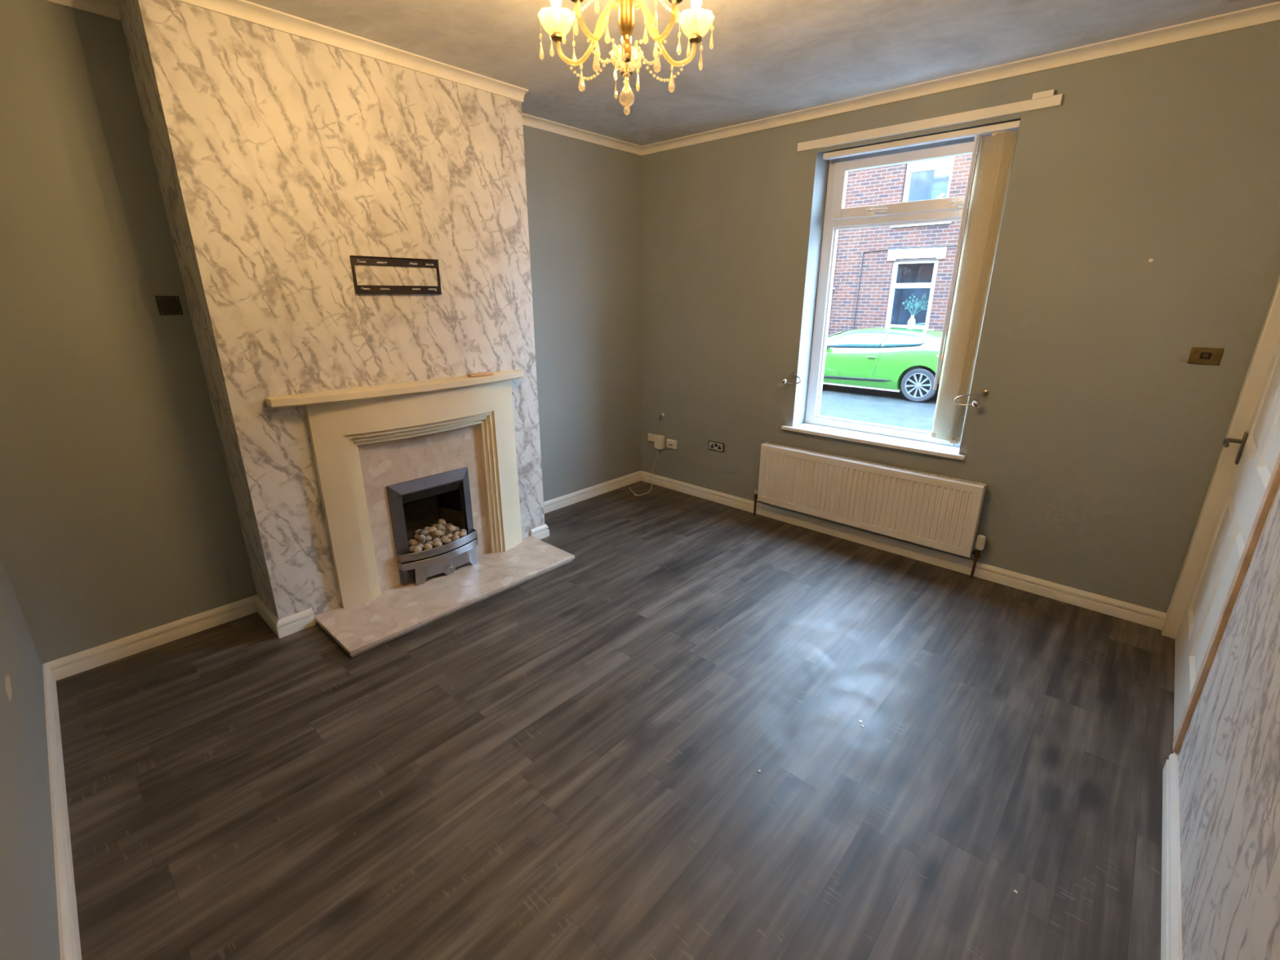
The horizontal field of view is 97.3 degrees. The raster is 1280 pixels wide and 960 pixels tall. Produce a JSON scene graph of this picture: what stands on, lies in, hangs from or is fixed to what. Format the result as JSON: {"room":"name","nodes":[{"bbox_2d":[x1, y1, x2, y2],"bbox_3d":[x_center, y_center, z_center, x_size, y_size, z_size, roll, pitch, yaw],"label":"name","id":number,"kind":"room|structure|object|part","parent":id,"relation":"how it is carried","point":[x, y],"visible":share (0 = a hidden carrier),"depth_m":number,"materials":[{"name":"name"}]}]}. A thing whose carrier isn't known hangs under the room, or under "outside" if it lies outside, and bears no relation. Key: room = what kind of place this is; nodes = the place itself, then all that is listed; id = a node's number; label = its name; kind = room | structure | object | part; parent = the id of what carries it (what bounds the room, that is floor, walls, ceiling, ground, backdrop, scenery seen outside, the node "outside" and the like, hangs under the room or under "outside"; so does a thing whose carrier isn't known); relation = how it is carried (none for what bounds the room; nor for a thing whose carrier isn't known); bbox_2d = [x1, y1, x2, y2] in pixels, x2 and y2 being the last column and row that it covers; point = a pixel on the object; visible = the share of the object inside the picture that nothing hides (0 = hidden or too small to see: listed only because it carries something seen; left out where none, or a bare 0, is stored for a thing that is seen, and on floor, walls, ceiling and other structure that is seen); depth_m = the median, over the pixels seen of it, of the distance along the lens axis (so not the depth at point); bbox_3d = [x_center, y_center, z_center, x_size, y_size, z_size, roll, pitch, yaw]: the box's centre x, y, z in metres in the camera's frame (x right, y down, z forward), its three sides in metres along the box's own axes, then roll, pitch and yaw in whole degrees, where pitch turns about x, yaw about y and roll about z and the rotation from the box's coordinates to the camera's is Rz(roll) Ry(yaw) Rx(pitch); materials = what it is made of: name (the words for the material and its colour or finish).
{"room":"living room","nodes":[
{"label":"living room","id":0,"kind":"room"},
{"bbox_2d":[0,555,60,959],"bbox_3d":[-1.246,0.026,0.721,4.006,2.495,0.200,17,24,41],"label":"wall","id":1,"kind":"structure","parent":0,"point":[29,926],"depth_m":1.40,"materials":[{"name":"grey paint"}]},
{"bbox_2d":[42,663,81,959],"bbox_3d":[-1.169,1.149,1.169,3.416,0.083,0.019,17,24,41],"label":"baseboard","id":2,"kind":"structure","parent":1,"relation":"attached to","point":[68,919],"depth_m":1.58,"materials":[{"name":"white paint"}]},
{"bbox_2d":[0,0,641,663],"bbox_3d":[-1.451,-0.760,3.115,0.300,2.495,4.000,16,24,40],"label":"wall","id":3,"kind":"structure","parent":0,"point":[119,519],"depth_m":2.28,"materials":[{"name":"grey paint"}]},
{"bbox_2d":[42,0,120,20],"bbox_3d":[0.036,-1.570,1.662,3.415,0.045,3.663,16,24,40],"label":"trim","id":4,"kind":"structure","parent":3,"relation":"attached to","point":[107,8],"depth_m":2.00,"materials":[{"name":"white paint"}]},
{"bbox_2d":[155,296,182,315],"bbox_3d":[-1.941,-0.719,2.322,0.010,0.073,0.076,16,24,40],"label":"blank plate","id":5,"kind":"object","parent":3,"relation":"attached to","point":[166,305],"visible":1,"depth_m":2.32,"materials":[{"name":"grey metal"}]},
{"bbox_2d":[42,471,640,680],"bbox_3d":[-1.070,0.407,3.428,0.356,0.083,3.583,16,24,40],"label":"baseboard","id":6,"kind":"structure","parent":3,"relation":"attached to","point":[81,661],"depth_m":2.61,"materials":[{"name":"white paint"}]},
{"bbox_2d":[119,0,544,622],"bbox_3d":[-1.260,-0.678,2.866,0.337,2.495,1.537,16,24,40],"label":"wall","id":7,"kind":"structure","parent":0,"point":[280,158],"depth_m":2.43,"materials":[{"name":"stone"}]},
{"bbox_2d":[175,0,528,102],"bbox_3d":[-1.113,-1.800,2.358,0.055,0.045,1.549,16,24,40],"label":"trim","id":8,"kind":"structure","parent":7,"relation":"attached to","point":[243,10],"depth_m":2.30,"materials":[{"name":"white paint"}]},
{"bbox_2d":[350,255,442,293],"bbox_3d":[-1.132,-0.958,2.645,0.016,0.160,0.416,16,24,40],"label":"wall bracket","id":9,"kind":"object","parent":7,"relation":"attached to","point":[371,260],"visible":1,"depth_m":2.63,"materials":[{"name":"black metal"}]},
{"bbox_3d":[-1.132,-1.017,2.626,0.016,0.037,0.416,16,24,40],"label":"rail","id":10,"kind":"part","parent":9,"relation":"part of","materials":[{"name":"black metal"}]},
{"bbox_3d":[-1.132,-0.900,2.664,0.016,0.037,0.416,16,24,40],"label":"rail","id":11,"kind":"part","parent":9,"relation":"part of","materials":[{"name":"black metal"}]},
{"bbox_2d":[56,480,1174,959],"bbox_3d":[0.033,0.844,2.428,4.050,0.120,4.300,16,24,40],"label":"floor","id":12,"kind":"structure","parent":0,"point":[563,762],"depth_m":1.88,"materials":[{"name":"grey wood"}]},
{"bbox_2d":[265,369,574,657],"bbox_3d":[-0.976,0.069,2.844,0.425,1.090,1.296,16,24,40],"label":"fireplace","id":13,"kind":"object","parent":12,"relation":"on","point":[366,440],"visible":0.98,"depth_m":2.81,"materials":[{"name":"beige stone"}]},
{"bbox_2d":[265,369,524,408],"bbox_3d":[-1.084,-0.456,2.759,0.153,0.040,1.272,16,24,40],"label":"mantel shelf","id":14,"kind":"object","parent":13,"relation":"attached to","point":[455,384],"depth_m":2.62,"materials":[{"name":"beige wood"}]},
{"bbox_3d":[-1.124,0.123,3.014,0.012,0.800,0.675,16,24,40],"label":"panel","id":15,"kind":"part","parent":13,"relation":"part of","materials":[{"name":"beige stone"}]},
{"bbox_2d":[386,466,478,586],"bbox_3d":[-1.180,0.222,3.111,0.401,0.552,0.451,16,24,40],"label":"fireplace insert","id":16,"kind":"object","parent":13,"relation":"in","point":[415,504],"visible":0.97,"depth_m":3.06,"materials":[{"name":"metal"}]},
{"bbox_2d":[408,545,415,552],"bbox_3d":[-1.203,0.365,2.973,0.041,0.036,0.043,12,22,32],"label":"pebble","id":17,"kind":"object","parent":16,"relation":"on","point":[411,548],"visible":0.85,"depth_m":2.96,"materials":[{"name":"stone"}]},
{"bbox_2d":[408,538,417,546],"bbox_3d":[-1.214,0.337,3.006,0.047,0.044,0.047,10,21,27],"label":"pebble","id":18,"kind":"object","parent":16,"relation":"on","point":[411,542],"visible":0.78,"depth_m":2.99,"materials":[{"name":"stone"}]},
{"bbox_2d":[413,528,420,534],"bbox_3d":[-1.215,0.290,3.096,0.050,0.037,0.049,9,20,25],"label":"pebble","id":19,"kind":"object","parent":16,"relation":"on","point":[417,531],"visible":0.41,"depth_m":3.08,"materials":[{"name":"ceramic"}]},
{"bbox_2d":[413,546,422,552],"bbox_3d":[-1.173,0.369,2.964,0.045,0.041,0.045,11,21,29],"label":"pebble","id":20,"kind":"object","parent":16,"relation":"on","point":[417,548],"visible":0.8,"depth_m":2.95,"materials":[{"name":"stone"}]},
{"bbox_2d":[415,543,423,550],"bbox_3d":[-1.172,0.357,2.998,0.046,0.036,0.048,-12,22,-33],"label":"pebble","id":21,"kind":"object","parent":16,"relation":"on","point":[419,544],"visible":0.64,"depth_m":2.98,"materials":[{"name":"stone"}]},
{"bbox_2d":[423,543,432,550],"bbox_3d":[-1.128,0.359,2.995,0.045,0.039,0.047,-4,19,-13],"label":"pebble","id":22,"kind":"object","parent":16,"relation":"on","point":[427,546],"visible":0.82,"depth_m":2.98,"materials":[{"name":"stone"}]},
{"bbox_2d":[423,540,433,546],"bbox_3d":[-1.138,0.347,3.030,0.055,0.038,0.044,-17,24,-41],"label":"pebble","id":23,"kind":"object","parent":16,"relation":"on","point":[430,542],"visible":0.56,"depth_m":3.02,"materials":[{"name":"stone"}]},
{"bbox_2d":[425,535,432,541],"bbox_3d":[-1.152,0.319,3.063,0.042,0.036,0.053,7,20,21],"label":"pebble","id":24,"kind":"object","parent":16,"relation":"on","point":[428,538],"visible":0.73,"depth_m":3.05,"materials":[{"name":"stone"}]},
{"bbox_2d":[417,528,428,535],"bbox_3d":[-1.177,0.286,3.057,0.054,0.035,0.043,0,18,-1],"label":"pebble","id":25,"kind":"object","parent":24,"relation":"on","point":[423,531],"visible":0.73,"depth_m":3.04,"materials":[{"name":"ceramic"}]},
{"bbox_3d":[-1.187,0.249,3.127,0.202,0.230,0.354,16,24,40],"label":"ceramic panel","id":26,"kind":"part","parent":16,"relation":"part of","materials":[{"name":"black ceramic"}]},
{"bbox_2d":[431,533,439,539],"bbox_3d":[-1.124,0.308,3.095,0.047,0.043,0.047,-2,18,-6],"label":"pebble","id":27,"kind":"object","parent":16,"relation":"on","point":[432,534],"visible":0.44,"depth_m":3.08,"materials":[{"name":"stone"}]},
{"bbox_2d":[426,526,436,533],"bbox_3d":[-1.143,0.275,3.091,0.048,0.034,0.049,2,18,7],"label":"pebble","id":28,"kind":"object","parent":27,"relation":"on","point":[432,529],"visible":0.92,"depth_m":3.08,"materials":[{"name":"ceramic"}]},
{"bbox_2d":[433,529,442,537],"bbox_3d":[-1.105,0.291,3.077,0.050,0.036,0.043,-11,21,-30],"label":"pebble","id":29,"kind":"object","parent":27,"relation":"on","point":[437,533],"visible":1,"depth_m":3.06,"materials":[{"name":"stone"}]},
{"bbox_2d":[432,537,441,542],"bbox_3d":[-1.107,0.336,3.063,0.046,0.042,0.047,10,21,28],"label":"pebble","id":30,"kind":"object","parent":16,"relation":"on","point":[434,540],"visible":0.53,"depth_m":3.05,"materials":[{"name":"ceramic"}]},
{"bbox_2d":[432,541,442,546],"bbox_3d":[-1.091,0.346,3.031,0.049,0.035,0.047,2,18,7],"label":"pebble","id":31,"kind":"object","parent":16,"relation":"on","point":[436,544],"visible":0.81,"depth_m":3.01,"materials":[{"name":"stone"}]},
{"bbox_3d":[-1.106,0.458,3.117,0.022,0.100,0.434,16,24,40],"label":"plate","id":32,"kind":"part","parent":16,"relation":"part of","materials":[{"name":"silver metal"}]},
{"bbox_2d":[406,521,469,577],"bbox_3d":[-1.146,0.382,3.141,0.260,0.190,0.336,16,24,40],"label":"tray","id":33,"kind":"object","parent":16,"relation":"on","point":[435,561],"depth_m":3.05,"materials":[{"name":"metal"}]},
{"bbox_2d":[440,530,445,537],"bbox_3d":[-1.097,0.298,3.123,0.042,0.036,0.042,11,21,30],"label":"pebble","id":34,"kind":"object","parent":16,"relation":"on","point":[443,531],"visible":0.5,"depth_m":3.11,"materials":[{"name":"stone"}]},
{"bbox_2d":[435,524,443,530],"bbox_3d":[-1.113,0.264,3.125,0.045,0.041,0.045,5,19,14],"label":"pebble","id":35,"kind":"object","parent":34,"relation":"on","point":[439,526],"visible":0.73,"depth_m":3.11,"materials":[{"name":"ceramic"}]},
{"bbox_2d":[440,535,448,542],"bbox_3d":[-1.077,0.326,3.096,0.043,0.036,0.042,11,21,31],"label":"pebble","id":36,"kind":"object","parent":16,"relation":"on","point":[442,538],"visible":0.61,"depth_m":3.08,"materials":[{"name":"stone"}]},
{"bbox_2d":[441,537,451,544],"bbox_3d":[-1.054,0.334,3.069,0.051,0.033,0.040,0,18,1],"label":"pebble","id":37,"kind":"object","parent":16,"relation":"on","point":[446,540],"visible":0.83,"depth_m":3.06,"materials":[{"name":"stone"}]},
{"bbox_2d":[444,528,453,534],"bbox_3d":[-1.072,0.289,3.153,0.044,0.033,0.046,13,22,33],"label":"pebble","id":38,"kind":"object","parent":16,"relation":"on","point":[447,532],"visible":0.5,"depth_m":3.13,"materials":[{"name":"stone"}]},
{"bbox_2d":[446,524,455,532],"bbox_3d":[-1.051,0.271,3.136,0.049,0.034,0.048,13,22,34],"label":"pebble","id":39,"kind":"object","parent":38,"relation":"on","point":[451,528],"visible":1,"depth_m":3.12,"materials":[{"name":"ceramic"}]},
{"bbox_2d":[445,533,453,538],"bbox_3d":[-1.053,0.316,3.124,0.047,0.035,0.046,14,22,35],"label":"pebble","id":40,"kind":"object","parent":16,"relation":"on","point":[449,535],"visible":0.54,"depth_m":3.11,"materials":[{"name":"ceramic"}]},
{"bbox_2d":[450,534,459,541],"bbox_3d":[-1.021,0.322,3.108,0.046,0.041,0.045,1,18,2],"label":"pebble","id":41,"kind":"object","parent":16,"relation":"on","point":[454,537],"visible":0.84,"depth_m":3.09,"materials":[{"name":"stone"}]},
{"bbox_2d":[453,526,459,532],"bbox_3d":[-1.045,0.278,3.183,0.050,0.035,0.041,-9,20,-25],"label":"pebble","id":42,"kind":"object","parent":16,"relation":"on","point":[457,529],"visible":0.59,"depth_m":3.17,"materials":[{"name":"ceramic"}]},
{"bbox_2d":[457,531,466,537],"bbox_3d":[-0.994,0.308,3.150,0.045,0.038,0.044,-4,19,-12],"label":"pebble","id":43,"kind":"object","parent":16,"relation":"on","point":[462,534],"visible":0.73,"depth_m":3.13,"materials":[{"name":"stone"}]},
{"bbox_2d":[458,528,466,533],"bbox_3d":[-1.003,0.298,3.181,0.047,0.042,0.047,12,22,33],"label":"pebble","id":44,"kind":"object","parent":16,"relation":"on","point":[460,530],"visible":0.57,"depth_m":3.17,"materials":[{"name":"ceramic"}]},
{"label":"pebble","id":45,"kind":"object","parent":16,"relation":"on","visible":0},
{"bbox_2d":[417,534,426,542],"bbox_3d":[-1.170,0.311,3.012,0.045,0.041,0.045,16,24,40],"label":"pebble","id":46,"kind":"object","parent":45,"relation":"on","point":[420,538],"visible":1,"depth_m":3.00,"materials":[{"name":"stone"}]},
{"bbox_2d":[466,371,493,377],"bbox_3d":[-0.847,-0.561,2.991,0.045,0.016,0.140,16,24,40],"label":"wood offcut","id":47,"kind":"object","parent":13,"relation":"on","point":[486,373],"visible":1,"depth_m":2.97,"materials":[{"name":"brown wood"}]},
{"bbox_2d":[118,0,1279,146],"bbox_3d":[0.037,-1.655,1.607,4.050,0.150,4.300,16,24,40],"label":"ceiling","id":48,"kind":"structure","parent":0,"point":[767,58],"depth_m":2.31,"materials":[{"name":"paint"}]},
{"bbox_2d":[539,0,713,115],"bbox_3d":[-0.040,-1.283,1.500,0.509,0.490,0.504,16,24,40],"label":"chandelier","id":49,"kind":"object","parent":48,"relation":"hanging from","point":[626,8],"visible":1,"depth_m":1.55,"materials":[{"name":"metal"}]},
{"bbox_3d":[-0.233,-1.342,1.557,0.030,0.072,0.030,16,24,40],"label":"candle bulb","id":50,"kind":"part","parent":49,"relation":"part of","materials":[{"name":"white glass"}]},
{"bbox_2d":[610,34,642,78],"bbox_3d":[-0.036,-1.162,1.556,0.088,0.085,0.086,16,24,40],"label":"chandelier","id":51,"kind":"object","parent":49,"relation":"on","point":[626,49],"depth_m":1.54,"materials":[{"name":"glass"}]},
{"bbox_3d":[0.157,-1.344,1.565,0.030,0.072,0.030,16,24,40],"label":"candle bulb","id":52,"kind":"part","parent":49,"relation":"part of","materials":[{"name":"white glass"}]},
{"bbox_2d":[640,20,1279,613],"bbox_3d":[1.364,-0.862,3.440,4.000,2.495,0.300,16,24,40],"label":"wall","id":53,"kind":"structure","parent":0,"point":[1095,443],"depth_m":2.69,"materials":[{"name":"grey paint"}]},
{"bbox_2d":[648,433,656,441],"bbox_3d":[0.107,-0.343,4.590,0.102,0.062,0.020,16,24,40],"label":"box","id":54,"kind":"object","parent":53,"relation":"attached to","point":[651,437],"visible":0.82,"depth_m":4.59,"materials":[{"name":"white plastic"}]},
{"bbox_2d":[629,434,664,495],"bbox_3d":[0.025,-0.132,4.518,0.198,0.430,0.327,16,24,40],"label":"plug adaptor","id":55,"kind":"object","parent":54,"relation":"attached to","point":[659,440],"visible":1,"depth_m":4.51,"materials":[{"name":"white plastic"}]},
{"bbox_2d":[666,439,677,449],"bbox_3d":[0.253,-0.284,4.463,0.092,0.070,0.028,16,24,40],"label":"socket","id":56,"kind":"object","parent":53,"relation":"attached to","point":[673,444],"visible":1,"depth_m":4.45,"materials":[{"name":"white plastic"}]},
{"bbox_2d":[708,440,724,452],"bbox_3d":[0.566,-0.250,4.184,0.143,0.068,0.013,16,24,40],"label":"double socket","id":57,"kind":"object","parent":53,"relation":"attached to","point":[715,446],"visible":1,"depth_m":4.18,"materials":[{"name":"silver metal"}]},
{"bbox_3d":[0.565,-0.249,4.183,0.119,0.052,0.002,16,24,40],"label":"plate","id":58,"kind":"part","parent":57,"relation":"part of","materials":[{"name":"gold metal"}]},
{"bbox_2d":[781,372,801,384],"bbox_3d":[0.981,-0.648,3.603,0.133,0.070,0.087,16,24,40],"label":"curtain hook","id":59,"kind":"object","parent":53,"relation":"attached to","point":[793,375],"visible":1,"depth_m":3.60,"materials":[{"name":"grey metal"}]},
{"bbox_2d":[753,442,986,578],"bbox_3d":[1.332,0.147,3.491,1.438,0.545,0.079,16,24,40],"label":"radiator","id":60,"kind":"object","parent":53,"relation":"attached to","point":[930,510],"visible":1,"depth_m":3.36,"materials":[{"name":"metal"}]},
{"bbox_2d":[763,442,986,487],"bbox_3d":[1.339,-0.107,3.411,1.332,0.012,0.050,16,24,40],"label":"grille","id":61,"kind":"object","parent":60,"relation":"attached to","point":[926,477],"depth_m":3.34,"materials":[{"name":"metal"}]},
{"bbox_2d":[781,422,965,460],"bbox_3d":[1.416,-0.255,3.472,1.100,0.022,0.204,16,24,40],"label":"window sill","id":62,"kind":"structure","parent":53,"relation":"attached to","point":[924,447],"depth_m":3.40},
{"bbox_2d":[522,1,1279,155],"bbox_3d":[0.818,-1.846,2.506,3.372,0.045,1.296,16,24,40],"label":"trim","id":63,"kind":"structure","parent":53,"relation":"attached to","point":[1270,12],"depth_m":2.67,"materials":[{"name":"white paint"}]},
{"bbox_2d":[640,470,1166,630],"bbox_3d":[1.245,0.317,3.713,3.372,0.083,0.019,16,24,40],"label":"baseboard","id":64,"kind":"structure","parent":53,"relation":"attached to","point":[1137,614],"depth_m":3.28,"materials":[{"name":"white paint"}]},
{"bbox_2d":[804,129,1018,447],"bbox_3d":[1.501,-1.051,3.285,0.996,1.606,0.106,16,24,40],"label":"window","id":65,"kind":"structure","parent":53,"relation":"in","point":[837,217],"depth_m":3.33,"materials":[{"name":"white plastic"}]},
{"bbox_3d":[1.350,-1.530,3.217,0.123,0.042,0.026,16,24,40],"label":"handle","id":66,"kind":"part","parent":65,"relation":"part of","materials":[{"name":"white plastic"}]},
{"bbox_3d":[1.497,-1.632,3.088,0.906,0.309,0.042,16,24,40],"label":"light sash","id":67,"kind":"part","parent":65,"relation":"part of","materials":[{"name":"white plastic"}]},
{"bbox_2d":[822,120,1020,444],"bbox_3d":[1.423,-1.038,3.177,0.965,1.554,0.058,16,24,40],"label":"vertical blind","id":68,"kind":"object","parent":65,"relation":"attached to","point":[994,153],"visible":0.98,"depth_m":2.90,"materials":[{"name":"beige fabric"}]},
{"bbox_3d":[1.738,-0.211,3.119,0.046,0.019,0.009,16,24,40],"label":"linking chain","id":69,"kind":"part","parent":68,"relation":"part of","materials":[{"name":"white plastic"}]},
{"bbox_3d":[1.645,-1.093,2.946,0.016,1.243,0.018,-8,20,-24],"label":"control cord","id":70,"kind":"part","parent":68,"relation":"part of","materials":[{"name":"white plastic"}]},
{"bbox_3d":[1.672,-1.438,2.938,0.123,0.042,0.026,16,24,40],"label":"handle","id":71,"kind":"part","parent":65,"relation":"part of","materials":[{"name":"white plastic"}]},
{"bbox_2d":[797,88,1062,151],"bbox_3d":[1.387,-1.815,2.875,1.262,0.065,0.026,16,24,40],"label":"batten","id":72,"kind":"object","parent":53,"relation":"attached to","point":[1046,99],"visible":1,"depth_m":2.77,"materials":[{"name":"white paint"}]},
{"bbox_2d":[954,390,988,406],"bbox_3d":[1.734,-0.431,2.951,0.140,0.084,0.087,16,24,40],"label":"curtain hook","id":73,"kind":"object","parent":53,"relation":"attached to","point":[975,403],"visible":1,"depth_m":2.93,"materials":[{"name":"grey metal"}]},
{"bbox_2d":[1187,346,1223,364],"bbox_3d":[2.371,-0.520,2.362,0.096,0.068,0.013,16,24,40],"label":"light switch","id":74,"kind":"object","parent":53,"relation":"attached to","point":[1209,356],"visible":1,"depth_m":2.36,"materials":[{"name":"gold metal"}]},
{"bbox_2d":[1177,483,1279,959],"bbox_3d":[1.308,0.030,0.723,0.428,2.495,4.000,16,24,40],"label":"wall","id":75,"kind":"structure","parent":0,"point":[1228,754],"depth_m":1.27,"materials":[{"name":"paper"}]},
{"bbox_2d":[1160,752,1182,959],"bbox_3d":[0.900,1.224,0.952,0.019,0.083,2.548,16,24,39],"label":"baseboard","id":76,"kind":"structure","parent":75,"relation":"attached to","point":[1171,910],"depth_m":1.50,"materials":[{"name":"white paint"}]},
{"bbox_2d":[1160,275,1279,639],"bbox_3d":[2.121,-0.140,1.941,0.058,2.060,1.115,16,24,40],"label":"trim","id":77,"kind":"structure","parent":75,"relation":"attached to","point":[1269,335],"depth_m":2.35,"materials":[{"name":"white paint"}]},
{"bbox_2d":[1172,452,1279,753],"bbox_3d":[1.772,-0.054,1.543,0.028,1.977,0.055,16,24,40],"label":"trim","id":78,"kind":"structure","parent":75,"relation":"attached to","point":[1274,480],"depth_m":1.67,"materials":[{"name":"beige wood"}]},
{"bbox_2d":[1173,336,1279,753],"bbox_3d":[2.118,-0.105,1.938,0.104,1.984,0.990,16,24,40],"label":"door","id":79,"kind":"structure","parent":75,"relation":"in","point":[1259,450],"depth_m":2.06,"materials":[{"name":"white paint"}]},
{"bbox_3d":[2.361,-0.147,2.243,0.056,0.022,0.106,16,24,40],"label":"lever handle","id":80,"kind":"part","parent":79,"relation":"part of","materials":[{"name":"grey metal"}]},
{"bbox_3d":[2.414,-0.129,2.260,0.009,0.130,0.042,16,24,40],"label":"handle plate","id":81,"kind":"part","parent":79,"relation":"part of","materials":[{"name":"grey metal"}]},
{"label":"pebble","id":82,"kind":"object","parent":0,"visible":0},
{"bbox_2d":[437,518,445,524],"bbox_3d":[-1.116,0.237,3.169,0.050,0.036,0.043,10,21,28],"label":"pebble","id":83,"kind":"object","parent":82,"relation":"on","point":[442,522],"visible":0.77,"depth_m":3.15,"materials":[{"name":"ceramic"}]},
{"label":"outside","id":84,"kind":"structure","parent":0,"visible":0},
{"bbox_2d":[819,383,937,431],"bbox_3d":[2.731,-0.904,9.222,30.000,0.100,9.680,16,24,40],"label":"street","id":85,"kind":"structure","parent":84,"point":[891,408],"depth_m":10.44,"materials":[{"name":"grey asphalt"}]},
{"bbox_2d":[822,327,948,402],"bbox_3d":[4.900,-2.607,12.130,4.200,1.326,1.951,16,24,40],"label":"car","id":86,"kind":"object","parent":85,"relation":"on","point":[895,359],"visible":0.53,"depth_m":11.16,"materials":[{"name":"green paint"}]},
{"bbox_3d":[4.315,-2.104,11.656,1.755,0.101,0.021,16,24,40],"label":"trim","id":87,"kind":"part","parent":86,"relation":"part of","materials":[{"name":"green metal"}]},
{"bbox_3d":[4.684,-2.810,11.325,2.005,0.363,0.205,16,24,40],"label":"window trim","id":88,"kind":"part","parent":86,"relation":"part of","materials":[{"name":"metal"}]},
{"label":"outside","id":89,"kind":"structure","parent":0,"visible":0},
{"bbox_2d":[827,153,976,336],"bbox_3d":[7.717,-6.305,13.971,27.000,7.215,4.250,16,24,40],"label":"house","id":90,"kind":"structure","parent":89,"point":[877,269],"depth_m":13.38,"materials":[{"name":"red brick"}]},
{"bbox_2d":[902,293,928,324],"bbox_3d":[6.626,-4.063,13.508,0.696,0.818,0.174,16,24,40],"label":"vase","id":91,"kind":"object","parent":90,"relation":"on","point":[911,321],"visible":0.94,"depth_m":13.51,"materials":[{"name":"white ceramic"}]},
{"bbox_3d":[6.578,-3.830,13.630,0.174,0.300,0.174,16,24,40],"label":"pot","id":92,"kind":"part","parent":91,"relation":"part of","materials":[{"name":"white ceramic"}]},
{"bbox_2d":[936,192,945,198],"bbox_3d":[6.644,-6.171,12.772,0.416,0.594,0.142,16,24,40],"label":"flower vase","id":93,"kind":"object","parent":90,"relation":"on","point":[942,194],"visible":0.19,"depth_m":12.60,"materials":[{"name":"white ceramic"}]}
]}

